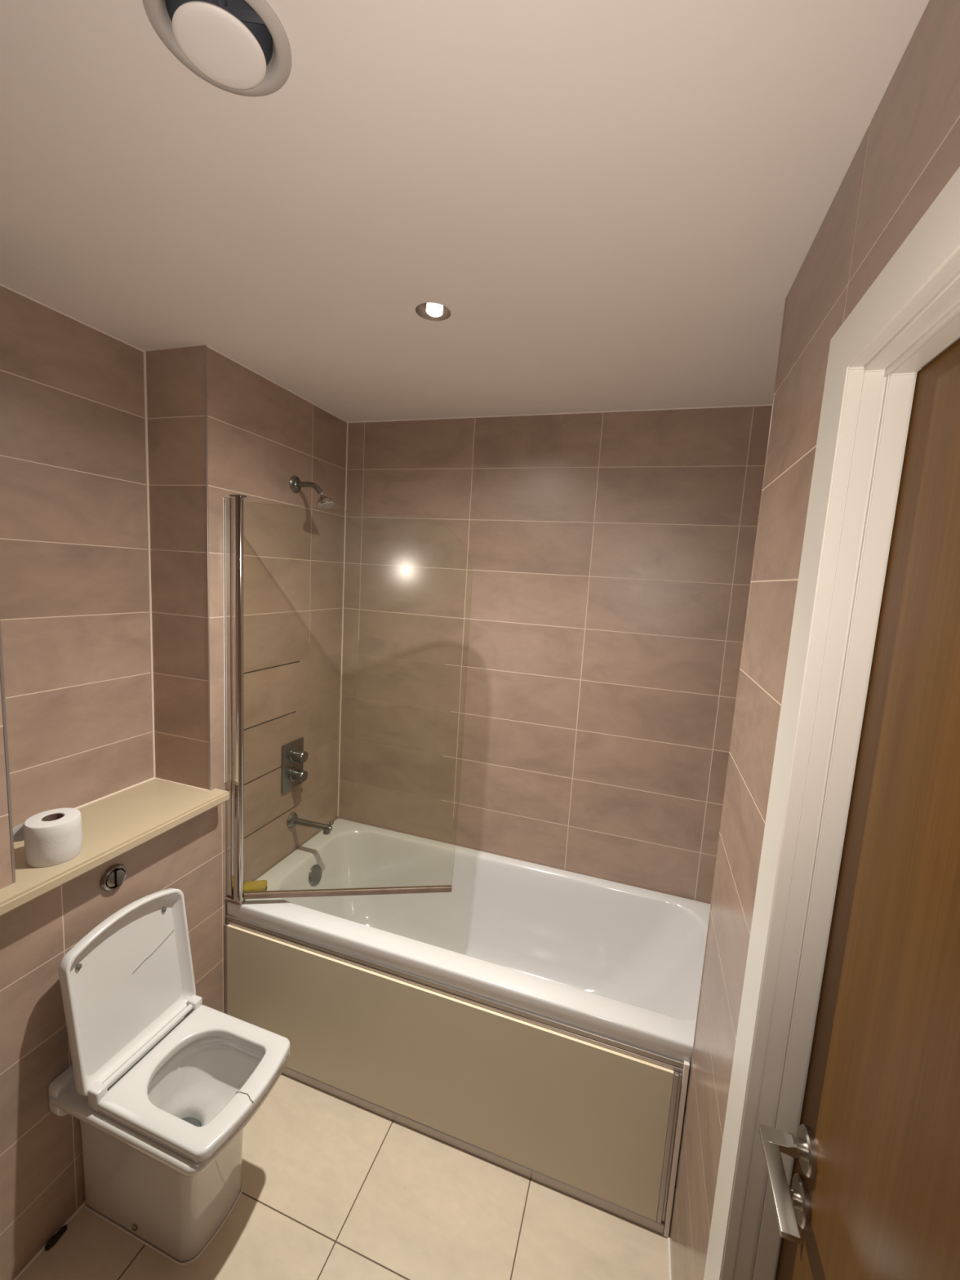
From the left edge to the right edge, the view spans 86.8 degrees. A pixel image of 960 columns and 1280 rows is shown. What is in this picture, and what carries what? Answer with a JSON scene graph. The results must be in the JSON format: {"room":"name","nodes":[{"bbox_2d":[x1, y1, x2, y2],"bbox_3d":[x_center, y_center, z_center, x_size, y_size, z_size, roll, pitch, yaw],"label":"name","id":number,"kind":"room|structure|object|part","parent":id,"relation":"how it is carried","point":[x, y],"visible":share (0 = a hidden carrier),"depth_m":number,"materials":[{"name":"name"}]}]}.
{"room":"bathroom","nodes":[
{"label":"bathroom","id":0,"kind":"room"},
{"bbox_2d":[0,285,153,827],"bbox_3d":[-1.193,-0.169,1.396,0.100,1.389,0.536,6,8,18],"label":"wall","id":1,"kind":"structure","parent":0,"point":[74,600],"depth_m":1.41,"materials":[{"name":"tile"}]},
{"bbox_2d":[0,284,143,351],"bbox_3d":[-1.106,-0.852,1.294,0.006,0.006,0.535,6,8,18],"label":"trim","id":2,"kind":"structure","parent":1,"relation":"attached to","point":[1,285],"depth_m":1.34,"materials":[{"name":"brown tile"}]},
{"bbox_2d":[0,345,346,1279],"bbox_3d":[-1.219,0.355,1.083,0.338,2.353,2.723,6,8,18],"label":"wall","id":3,"kind":"structure","parent":0,"point":[261,434],"depth_m":1.63,"materials":[{"name":"tile"}]},
{"bbox_2d":[0,622,16,883],"bbox_3d":[-1.005,-0.130,1.053,0.006,1.358,0.006,6,8,18],"label":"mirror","id":4,"kind":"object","parent":3,"relation":"attached to","point":[2,677],"depth_m":1.10,"materials":[{"name":"metal"}]},
{"bbox_2d":[13,1200,85,1279],"bbox_3d":[-1.102,1.528,1.252,0.008,0.008,1.180,6,8,18],"label":"trim","id":5,"kind":"structure","parent":3,"relation":"attached to","point":[81,1206],"depth_m":1.26,"materials":[{"name":"beige plastic"}]},
{"bbox_2d":[99,863,126,891],"bbox_3d":[-0.974,0.635,1.355,0.015,0.068,0.068,6,8,18],"label":"button","id":6,"kind":"object","parent":3,"relation":"attached to","point":[114,876],"visible":1,"depth_m":1.35,"materials":[{"name":"silver metal"}]},
{"bbox_2d":[0,778,229,916],"bbox_3d":[-1.264,0.594,0.754,0.296,0.030,2.004,6,8,18],"label":"shelf","id":7,"kind":"object","parent":3,"relation":"on","point":[113,825],"visible":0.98,"depth_m":1.40,"materials":[{"name":"stone"}]},
{"bbox_2d":[13,808,82,867],"bbox_3d":[-1.046,0.479,1.242,0.119,0.100,0.109,6,8,18],"label":"toilet roll","id":8,"kind":"object","parent":7,"relation":"on","point":[54,837],"visible":0.99,"depth_m":1.21,"materials":[{"name":"paper"}]},
{"bbox_2d":[75,777,154,808],"bbox_3d":[-1.183,0.494,1.463,0.008,0.008,0.535,6,8,18],"label":"trim","id":9,"kind":"structure","parent":3,"relation":"attached to","point":[153,778],"depth_m":1.58,"materials":[{"name":"beige plastic"}]},
{"bbox_2d":[142,351,155,777],"bbox_3d":[-1.061,-0.206,1.631,0.008,1.358,0.008,6,8,18],"label":"trim","id":10,"kind":"structure","parent":3,"relation":"attached to","point":[144,352],"depth_m":1.62,"materials":[{"name":"beige plastic"}]},
{"bbox_2d":[154,777,209,791],"bbox_3d":[-0.988,0.478,1.680,0.238,0.006,0.006,6,8,18],"label":"trim","id":11,"kind":"structure","parent":3,"relation":"attached to","point":[155,777],"depth_m":1.68,"materials":[{"name":"beige plastic"}]},
{"bbox_2d":[204,345,210,791],"bbox_3d":[-0.837,-0.184,1.562,0.004,1.358,0.004,6,8,18],"label":"trim","id":12,"kind":"structure","parent":3,"relation":"attached to","point":[206,347],"depth_m":1.55,"materials":[{"name":"plastic"}]},
{"bbox_2d":[206,345,347,422],"bbox_3d":[-0.682,-0.894,1.824,0.006,0.006,0.737,6,8,18],"label":"trim","id":13,"kind":"structure","parent":3,"relation":"attached to","point":[209,347],"depth_m":1.73,"materials":[{"name":"brown tile"}]},
{"bbox_2d":[281,737,308,793],"bbox_3d":[-0.724,0.501,2.021,0.060,0.194,0.125,6,8,18],"label":"shower valve","id":14,"kind":"object","parent":3,"relation":"attached to","point":[293,754],"visible":1,"depth_m":2.00,"materials":[{"name":"silver metal"}]},
{"bbox_3d":[-0.722,0.540,2.026,0.053,0.056,0.056,6,8,18],"label":"knob","id":15,"kind":"part","parent":14,"relation":"part of","materials":[{"name":"silver metal"}]},
{"bbox_3d":[-0.718,0.461,2.016,0.053,0.056,0.056,6,8,18],"label":"knob","id":16,"kind":"part","parent":14,"relation":"part of","materials":[{"name":"silver metal"}]},
{"bbox_2d":[286,812,333,835],"bbox_3d":[-0.671,0.737,2.034,0.196,0.067,0.060,6,8,18],"label":"spout","id":17,"kind":"object","parent":3,"relation":"attached to","point":[293,820],"visible":1,"depth_m":2.03,"materials":[{"name":"silver metal"}]},
{"bbox_2d":[289,475,334,510],"bbox_3d":[-0.613,-0.543,1.873,0.165,0.123,0.069,6,8,18],"label":"shower","id":18,"kind":"object","parent":3,"relation":"attached to","point":[324,502],"visible":0.98,"depth_m":1.86,"materials":[{"name":"silver metal"}]},
{"bbox_3d":[-0.629,-0.559,1.877,0.118,0.051,0.019,6,8,18],"label":"shower arm","id":19,"kind":"part","parent":18,"relation":"part of","materials":[{"name":"silver metal"}]},
{"bbox_2d":[17,1066,690,1279],"bbox_3d":[-0.436,1.654,0.963,2.140,0.100,2.923,6,8,18],"label":"floor","id":20,"kind":"structure","parent":0,"point":[335,1188],"depth_m":1.36,"materials":[{"name":"tile"}]},
{"bbox_2d":[44,1224,66,1250],"bbox_3d":[-1.078,1.518,1.292,0.020,0.012,0.052,6,8,18],"label":"lump","id":21,"kind":"object","parent":20,"relation":"on","point":[53,1240],"visible":1,"depth_m":1.29,"materials":[{"name":"black"}]},
{"bbox_2d":[48,888,290,1266],"bbox_3d":[-0.778,1.126,1.327,0.492,0.816,0.330,6,8,18],"label":"toilet","id":22,"kind":"object","parent":20,"relation":"on","point":[162,1086],"visible":1,"depth_m":1.30,"materials":[{"name":"ceramic"}]},
{"bbox_3d":[-0.920,0.895,1.349,0.085,0.378,0.319,6,8,18],"label":"lid","id":23,"kind":"part","parent":22,"relation":"part of","materials":[{"name":"plastic"}]},
{"bbox_3d":[-0.878,1.077,1.358,0.016,0.016,0.255,6,8,18],"label":"hinge rod","id":24,"kind":"part","parent":22,"relation":"part of","materials":[{"name":"plastic"}]},
{"bbox_3d":[-0.707,1.114,1.303,0.346,0.026,0.305,6,8,18],"label":"seat","id":25,"kind":"part","parent":22,"relation":"part of","materials":[{"name":"plastic"}]},
{"bbox_2d":[224,817,710,1237],"bbox_3d":[0.013,1.231,1.847,1.698,0.570,0.686,6,8,18],"label":"bathtub","id":26,"kind":"object","parent":20,"relation":"on","point":[534,1021],"visible":0.83,"depth_m":1.61,"materials":[{"name":"plastic"}]},
{"bbox_3d":[-0.891,1.208,1.788,0.014,0.450,0.010,6,8,18],"label":"rail","id":27,"kind":"part","parent":26,"relation":"part of","materials":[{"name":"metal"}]},
{"bbox_2d":[244,880,266,892],"bbox_3d":[-0.799,0.882,1.800,0.078,0.037,0.054,2,7,-14],"label":"sponge","id":28,"kind":"object","parent":26,"relation":"on","point":[261,885],"visible":0.54,"depth_m":1.79,"materials":[{"name":"yellow"}]},
{"bbox_2d":[222,494,471,905],"bbox_3d":[-0.446,0.242,1.707,0.794,1.368,0.050,3,7,-6],"label":"screen","id":29,"kind":"object","parent":26,"relation":"on","point":[233,515],"visible":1,"depth_m":1.67,"materials":[{"name":"clear glass"}]},
{"bbox_3d":[-0.792,0.224,1.663,0.038,1.351,0.024,6,8,18],"label":"hinge post","id":30,"kind":"part","parent":29,"relation":"part of","materials":[{"name":"silver metal"}]},
{"bbox_3d":[-0.197,1.276,1.566,1.449,0.450,0.012,6,8,18],"label":"panel","id":31,"kind":"part","parent":26,"relation":"part of","materials":[{"name":"beige plastic"}]},
{"bbox_3d":[-0.174,1.038,1.537,1.491,0.030,0.005,6,8,18],"label":"rail","id":32,"kind":"part","parent":26,"relation":"part of","materials":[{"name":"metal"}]},
{"bbox_2d":[226,817,710,1069],"bbox_3d":[0.020,1.151,1.844,1.698,0.410,0.672,6,8,18],"label":"tub","id":33,"kind":"object","parent":26,"relation":"in","point":[522,965],"depth_m":1.72,"materials":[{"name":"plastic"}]},
{"bbox_3d":[-0.207,1.519,1.595,1.482,0.037,0.014,6,8,18],"label":"rail","id":34,"kind":"part","parent":26,"relation":"part of","materials":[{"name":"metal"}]},
{"bbox_3d":[0.500,1.345,1.343,0.020,0.450,0.014,6,8,18],"label":"rail","id":35,"kind":"part","parent":26,"relation":"part of","materials":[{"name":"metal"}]},
{"bbox_2d":[0,0,928,422],"bbox_3d":[-0.295,-0.751,0.661,2.140,0.050,2.923,6,8,18],"label":"ceiling","id":36,"kind":"structure","parent":0,"point":[610,205],"depth_m":0.82,"materials":[{"name":"paint"}]},
{"bbox_2d":[142,0,291,97],"bbox_3d":[-0.305,-0.745,0.597,0.157,0.097,0.157,6,8,18],"label":"ceiling vent","id":37,"kind":"object","parent":36,"relation":"in","point":[241,47],"visible":1,"depth_m":0.60,"materials":[{"name":"plastic"}]},
{"bbox_2d":[415,302,450,320],"bbox_3d":[-0.111,-0.806,1.212,0.085,0.046,0.085,6,8,18],"label":"recessed light","id":38,"kind":"object","parent":36,"relation":"in","point":[428,311],"visible":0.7,"depth_m":1.23,"materials":[{"name":"silver metal"}]},
{"bbox_3d":[-0.109,-0.798,1.220,0.040,0.026,0.041,6,8,18],"label":"bulb","id":39,"kind":"part","parent":38,"relation":"part of","materials":[{"name":"white glass"}]},
{"bbox_2d":[337,405,772,903],"bbox_3d":[0.075,0.297,2.144,2.140,2.353,0.100,6,8,18],"label":"wall","id":40,"kind":"structure","parent":0,"point":[611,554],"depth_m":1.99,"materials":[{"name":"tile"}]},
{"bbox_2d":[337,422,348,816],"bbox_3d":[-0.618,-0.050,2.282,0.007,1.777,0.007,6,8,18],"label":"trim","id":41,"kind":"structure","parent":40,"relation":"attached to","point":[347,423],"depth_m":2.27,"materials":[{"name":"brown tile"}]},
{"bbox_2d":[347,404,772,422],"bbox_3d":[0.240,-0.851,1.914,1.702,0.006,0.006,6,8,18],"label":"trim","id":42,"kind":"structure","parent":40,"relation":"attached to","point":[767,404],"depth_m":1.88,"materials":[{"name":"brown tile"}]},
{"bbox_2d":[670,0,959,1279],"bbox_3d":[0.355,0.555,0.223,0.200,2.353,2.037,6,8,18],"label":"wall","id":43,"kind":"structure","parent":0,"point":[908,151],"depth_m":0.88,"materials":[{"name":"tile"}]},
{"bbox_2d":[666,1237,671,1279],"bbox_3d":[0.439,1.630,1.152,0.010,0.010,0.446,6,8,18],"label":"trim","id":44,"kind":"structure","parent":43,"relation":"attached to","point":[668,1238],"depth_m":1.32,"materials":[{"name":"beige plastic"}]},
{"bbox_2d":[693,296,786,1048],"bbox_3d":[0.595,0.157,1.177,0.006,1.772,0.006,6,8,18],"label":"trim","id":45,"kind":"structure","parent":43,"relation":"attached to","point":[786,296],"depth_m":1.16,"materials":[{"name":"tile"}]},
{"bbox_2d":[703,166,959,1279],"bbox_3d":[0.367,0.681,0.335,0.215,2.078,0.946,6,8,18],"label":"door","id":46,"kind":"structure","parent":43,"relation":"in","point":[840,1154],"depth_m":0.60,"materials":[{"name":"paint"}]},
{"bbox_3d":[0.394,0.685,0.639,0.054,0.021,0.126,6,8,18],"label":"lever","id":47,"kind":"part","parent":46,"relation":"part of","materials":[{"name":"metal"}]}
]}

